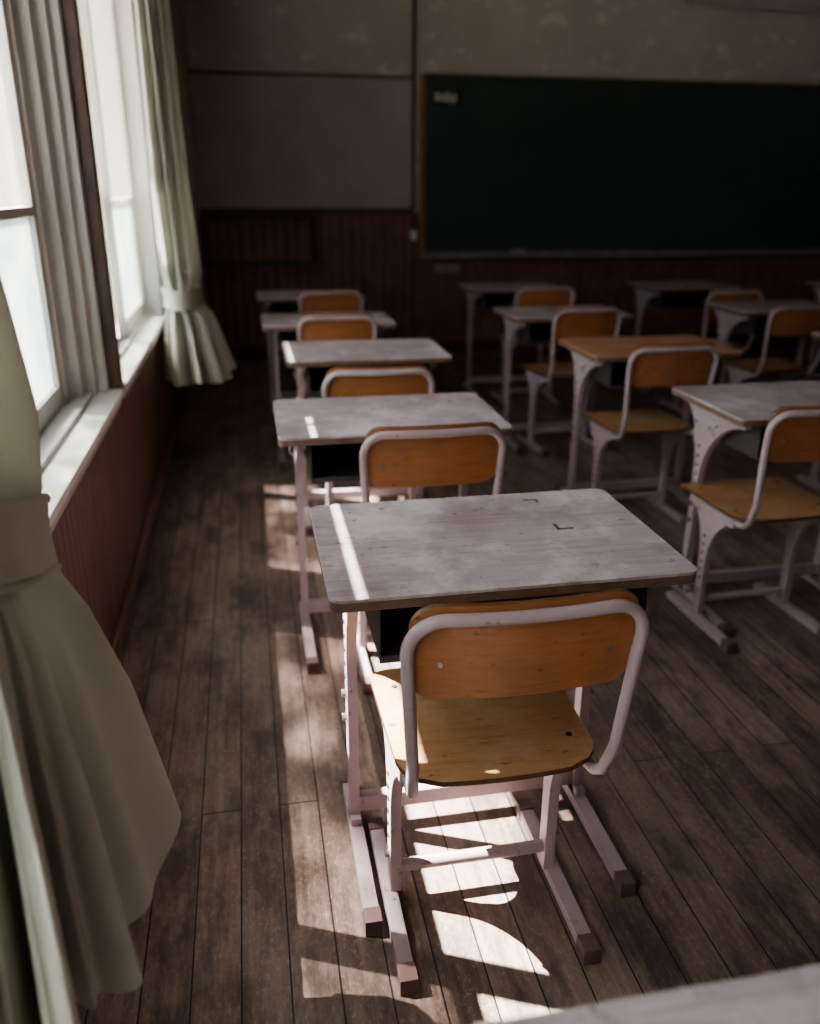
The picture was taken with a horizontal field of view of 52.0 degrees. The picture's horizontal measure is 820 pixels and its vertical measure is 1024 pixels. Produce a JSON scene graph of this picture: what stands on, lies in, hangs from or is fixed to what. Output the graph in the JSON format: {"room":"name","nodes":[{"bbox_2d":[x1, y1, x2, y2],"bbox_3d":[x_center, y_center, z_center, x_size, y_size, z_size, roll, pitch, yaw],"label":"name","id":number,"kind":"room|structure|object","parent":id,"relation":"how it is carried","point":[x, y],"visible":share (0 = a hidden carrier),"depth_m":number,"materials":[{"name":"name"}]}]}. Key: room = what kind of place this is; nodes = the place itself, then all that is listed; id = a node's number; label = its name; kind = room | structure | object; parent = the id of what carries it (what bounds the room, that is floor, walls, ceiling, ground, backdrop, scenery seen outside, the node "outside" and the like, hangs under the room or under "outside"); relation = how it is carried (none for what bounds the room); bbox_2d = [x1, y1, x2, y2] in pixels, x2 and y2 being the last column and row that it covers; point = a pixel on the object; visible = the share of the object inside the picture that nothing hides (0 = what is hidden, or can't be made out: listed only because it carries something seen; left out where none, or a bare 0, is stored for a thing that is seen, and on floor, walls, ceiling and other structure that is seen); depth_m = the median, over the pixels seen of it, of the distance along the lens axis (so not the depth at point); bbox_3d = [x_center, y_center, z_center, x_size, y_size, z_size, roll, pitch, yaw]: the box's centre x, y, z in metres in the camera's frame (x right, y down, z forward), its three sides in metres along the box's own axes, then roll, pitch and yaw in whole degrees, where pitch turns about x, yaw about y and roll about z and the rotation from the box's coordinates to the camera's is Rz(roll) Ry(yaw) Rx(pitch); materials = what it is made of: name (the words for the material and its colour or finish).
{"room":"classroom","nodes":[
{"label":"classroom","id":0,"kind":"room"},
{"bbox_2d":[0,0,182,642],"bbox_3d":[-1.100,-1.023,2.273,0.280,3.000,9.300,-4,21,-10],"label":"wall","id":1,"kind":"structure","parent":0,"point":[96,536],"depth_m":2.85,"materials":[{"name":"paint"}]},
{"bbox_2d":[0,0,123,532],"bbox_3d":[-0.769,-0.543,0.834,0.248,1.855,4.100,-4,21,-10],"label":"window","id":2,"kind":"structure","parent":1,"relation":"in","point":[55,269],"depth_m":2.56,"materials":[{"name":"paint"}]},
{"bbox_2d":[77,0,165,397],"bbox_3d":[-1.327,-1.611,3.590,0.248,1.855,1.905,-4,21,-10],"label":"window","id":3,"kind":"structure","parent":1,"relation":"in","point":[108,33],"depth_m":4.24,"materials":[{"name":"glass"}]},
{"bbox_2d":[110,384,188,658],"bbox_3d":[-0.946,0.360,2.759,0.018,0.070,9.150,-4,21,-10],"label":"baseboard","id":4,"kind":"structure","parent":1,"relation":"attached to","point":[121,623],"depth_m":3.32,"materials":[{"name":"brown wood"}]},
{"bbox_3d":[-0.925,-2.264,2.046,0.143,0.027,8.100,-4,21,-10],"label":"rail","id":5,"kind":"object","parent":1,"relation":"attached to","visible":0},
{"bbox_2d":[0,275,180,1023],"bbox_3d":[-0.478,-0.510,0.766,0.303,2.304,0.817,-4,21,-10],"label":"curtain","id":6,"kind":"object","parent":5,"relation":"hanging from","point":[90,813],"visible":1,"depth_m":1.01,"materials":[{"name":"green fabric"}]},
{"bbox_2d":[135,0,236,385],"bbox_3d":[-1.085,-1.774,4.006,0.355,2.289,0.846,-3,21,-8],"label":"curtain","id":7,"kind":"object","parent":5,"relation":"hanging from","point":[197,350],"visible":1,"depth_m":3.93,"materials":[{"name":"green fabric"}]},
{"bbox_2d":[75,341,819,1023],"bbox_3d":[2.191,0.210,3.417,6.930,0.100,9.300,-4,21,-10],"label":"floor","id":8,"kind":"structure","parent":0,"point":[709,798],"depth_m":2.07,"materials":[{"name":"brown wood"}]},
{"bbox_2d":[256,289,364,416],"bbox_3d":[-0.641,-1.044,5.468,0.660,0.737,0.456,-4,21,-10],"label":"school desk","id":9,"kind":"object","parent":8,"relation":"on","point":[277,301],"visible":0.42,"depth_m":5.48,"materials":[{"name":"laminate"}]},
{"bbox_2d":[261,311,395,470],"bbox_3d":[-0.432,-0.654,4.462,0.660,0.737,0.456,-4,21,-10],"label":"school desk","id":10,"kind":"object","parent":8,"relation":"on","point":[283,326],"visible":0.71,"depth_m":4.36,"materials":[{"name":"laminate"}]},
{"bbox_2d":[298,289,363,398],"bbox_3d":[-0.511,-1.020,5.317,0.393,0.802,0.487,-4,21,-10],"label":"chair","id":11,"kind":"object","parent":8,"relation":"on","point":[338,300],"visible":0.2,"depth_m":5.00,"materials":[{"name":"brown wood"}]},
{"bbox_2d":[295,313,377,472],"bbox_3d":[-0.394,-0.653,4.370,0.393,0.802,0.487,-4,22,-11],"label":"chair","id":12,"kind":"object","parent":8,"relation":"on","point":[349,326],"visible":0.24,"depth_m":4.05,"materials":[{"name":"brown wood"}]},
{"bbox_2d":[282,338,451,536],"bbox_3d":[-0.196,-0.338,3.649,0.660,0.737,0.456,-4,21,-10],"label":"school desk","id":13,"kind":"object","parent":8,"relation":"on","point":[312,360],"visible":0.6,"depth_m":3.53,"materials":[{"name":"laminate"}]},
{"bbox_2d":[322,365,434,504],"bbox_3d":[-0.142,-0.195,3.190,0.393,0.802,0.487,-3,21,-9],"label":"chair","id":14,"kind":"object","parent":8,"relation":"on","point":[408,379],"visible":0.43,"depth_m":2.86,"materials":[{"name":"brown wood"}]},
{"bbox_2d":[273,392,511,673],"bbox_3d":[-0.072,0.046,2.655,0.660,0.737,0.456,-4,21,-10],"label":"school desk","id":15,"kind":"object","parent":8,"relation":"on","point":[329,433],"visible":0.56,"depth_m":2.53,"materials":[{"name":"laminate"}]},
{"bbox_2d":[357,421,506,693],"bbox_3d":[0.021,0.075,2.493,0.393,0.802,0.487,-4,22,-11],"label":"chair","id":16,"kind":"object","parent":8,"relation":"on","point":[461,453],"visible":0.36,"depth_m":2.19,"materials":[{"name":"brown wood"}]},
{"bbox_2d":[310,488,696,936],"bbox_3d":[0.150,0.390,1.769,0.660,0.738,0.456,-4,21,-10],"label":"school desk","id":17,"kind":"object","parent":8,"relation":"on","point":[389,561],"visible":0.81,"depth_m":1.62,"materials":[{"name":"laminate"}]},
{"bbox_2d":[458,282,554,397],"bbox_3d":[0.698,-1.222,5.943,0.660,0.737,0.456,-4,21,-10],"label":"school desk","id":18,"kind":"object","parent":8,"relation":"on","point":[484,296],"visible":0.53,"depth_m":5.94,"materials":[{"name":"laminate"}]},
{"bbox_2d":[367,588,649,995],"bbox_3d":[0.138,0.427,1.583,0.393,0.802,0.487,-4,21,-10],"label":"chair","id":19,"kind":"object","parent":8,"relation":"on","point":[476,695],"visible":1,"depth_m":1.44,"materials":[{"name":"brown wood"}]},
{"bbox_2d":[491,285,574,410],"bbox_3d":[0.809,-1.119,5.589,0.393,0.802,0.487,-4,21,-10],"label":"chair","id":20,"kind":"object","parent":8,"relation":"on","point":[526,295],"visible":0.49,"depth_m":5.30,"materials":[{"name":"brown wood"}]},
{"bbox_2d":[493,305,633,454],"bbox_3d":[0.830,-0.757,4.742,0.660,0.737,0.456,-4,21,-10],"label":"school desk","id":21,"kind":"object","parent":8,"relation":"on","point":[530,324],"visible":0.47,"depth_m":4.70,"materials":[{"name":"laminate"}]},
{"bbox_2d":[512,305,621,456],"bbox_3d":[0.858,-0.755,4.648,0.393,0.802,0.487,-6,22,-15],"label":"chair","id":22,"kind":"object","parent":8,"relation":"on","point":[591,321],"visible":0.8,"depth_m":4.42,"materials":[{"name":"brown wood"}]},
{"bbox_2d":[556,335,742,504],"bbox_3d":[1.026,-0.381,3.771,0.660,0.737,0.456,-3,21,-10],"label":"school desk","id":23,"kind":"object","parent":8,"relation":"on","point":[604,360],"visible":0.67,"depth_m":3.73,"materials":[{"name":"brown wood"}]},
{"bbox_2d":[581,343,718,527],"bbox_3d":[0.993,-0.357,3.619,0.393,0.802,0.487,-4,22,-12],"label":"chair","id":24,"kind":"object","parent":8,"relation":"on","point":[668,365],"visible":0.92,"depth_m":3.46,"materials":[{"name":"brown wood"}]},
{"bbox_2d":[481,964,819,1023],"bbox_3d":[0.398,0.819,0.662,0.660,0.737,0.456,-4,21,-10],"label":"school desk","id":25,"kind":"object","parent":8,"relation":"on","point":[791,996],"visible":1,"depth_m":0.70,"materials":[{"name":"laminate"}]},
{"bbox_2d":[626,280,741,395],"bbox_3d":[1.925,-1.265,6.066,0.660,0.737,0.456,-4,21,-10],"label":"school desk","id":26,"kind":"object","parent":8,"relation":"on","point":[660,294],"visible":0.64,"depth_m":5.96,"materials":[{"name":"laminate"}]},
{"bbox_2d":[656,288,763,417],"bbox_3d":[1.931,-1.052,5.428,0.393,0.802,0.487,-5,22,-13],"label":"chair","id":27,"kind":"object","parent":8,"relation":"on","point":[754,294],"visible":0.37,"depth_m":5.13,"materials":[{"name":"brown wood"}]},
{"bbox_2d":[660,405,819,653],"bbox_3d":[1.146,-0.005,2.711,0.393,0.802,0.487,-4,22,-12],"label":"chair","id":28,"kind":"object","parent":8,"relation":"on","point":[792,433],"visible":0.99,"depth_m":2.73,"materials":[{"name":"brown wood"}]},
{"bbox_2d":[670,380,819,637],"bbox_3d":[1.256,-0.028,2.863,0.660,0.737,0.456,-4,21,-10],"label":"school desk","id":29,"kind":"object","parent":8,"relation":"on","point":[737,416],"visible":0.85,"depth_m":2.79,"materials":[{"name":"laminate"}]},
{"bbox_2d":[705,300,816,380],"bbox_3d":[2.121,-0.851,5.000,0.660,0.737,0.456,-4,21,-10],"label":"school desk","id":30,"kind":"object","parent":8,"relation":"on","point":[746,317],"visible":0.52,"depth_m":4.90,"materials":[{"name":"laminate"}]},
{"bbox_2d":[722,303,819,383],"bbox_3d":[2.031,-0.802,4.781,0.393,0.802,0.487,-5,22,-13],"label":"chair","id":31,"kind":"object","parent":8,"relation":"on","point":[784,319],"visible":0.69,"depth_m":4.51,"materials":[{"name":"brown wood"}]},
{"bbox_2d":[792,331,819,490],"bbox_3d":[2.258,-0.453,3.971,0.660,0.737,0.456,-4,21,-10],"label":"school desk","id":32,"kind":"object","parent":8,"relation":"on","point":[813,480],"visible":0.94,"depth_m":4.10,"materials":[{"name":"laminate"}]},
{"bbox_2d":[799,282,819,380],"bbox_3d":[3.240,-1.276,6.110,0.660,0.737,0.456,-4,21,-10],"label":"school desk","id":33,"kind":"object","parent":8,"relation":"on","point":[816,285],"visible":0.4,"depth_m":6.17,"materials":[{"name":"laminate"}]},
{"bbox_2d":[182,0,819,347],"bbox_3d":[1.349,-2.906,7.169,7.080,3.000,0.140,-4,21,-10],"label":"wall","id":34,"kind":"structure","parent":0,"point":[261,141],"depth_m":6.79,"materials":[{"name":"paint"}]},
{"bbox_2d":[169,0,206,304],"bbox_3d":[-1.740,-2.667,6.516,0.150,3.000,0.120,-4,21,-10],"label":"trim","id":35,"kind":"structure","parent":34,"relation":"attached to","point":[176,6],"depth_m":6.32,"materials":[{"name":"brown wood"}]},
{"bbox_2d":[199,215,326,267],"bbox_3d":[-1.174,-2.182,6.769,0.990,0.393,0.169,-4,21,-10],"label":"frame","id":36,"kind":"object","parent":34,"relation":"attached to","point":[303,263],"visible":1,"depth_m":6.73,"materials":[{"name":"brown wood"}]},
{"bbox_2d":[410,231,416,239],"bbox_3d":[0.029,-2.312,7.026,0.050,0.075,0.038,-4,21,-10],"label":"light switch","id":37,"kind":"object","parent":34,"relation":"attached to","point":[413,234],"visible":1,"depth_m":7.01,"materials":[{"name":"white plastic"}]},
{"bbox_2d":[436,264,459,271],"bbox_3d":[0.322,-2.086,7.178,0.200,0.055,0.043,-4,21,-10],"label":"box","id":38,"kind":"object","parent":34,"relation":"attached to","point":[439,267],"visible":1,"depth_m":7.16,"materials":[{"name":"metal"}]},
{"bbox_2d":[188,0,819,338],"bbox_3d":[1.534,-2.894,7.137,6.530,3.000,0.035,-4,21,-10],"label":"trim","id":39,"kind":"structure","parent":34,"relation":"attached to","point":[201,210],"depth_m":6.84,"materials":[{"name":"brown wood"}]},
{"bbox_2d":[229,333,819,359],"bbox_3d":[1.530,-1.537,7.650,6.530,0.100,0.022,-4,21,-10],"label":"baseboard","id":40,"kind":"structure","parent":34,"relation":"attached to","point":[237,353],"depth_m":7.48,"materials":[{"name":"brown wood"}]},
{"bbox_2d":[419,74,819,258],"bbox_3d":[1.967,-2.905,7.157,3.820,1.390,0.112,-4,21,-10],"label":"blackboard","id":41,"kind":"object","parent":34,"relation":"attached to","point":[550,166],"visible":1,"depth_m":7.14,"materials":[{"name":"green wood"}]}
]}

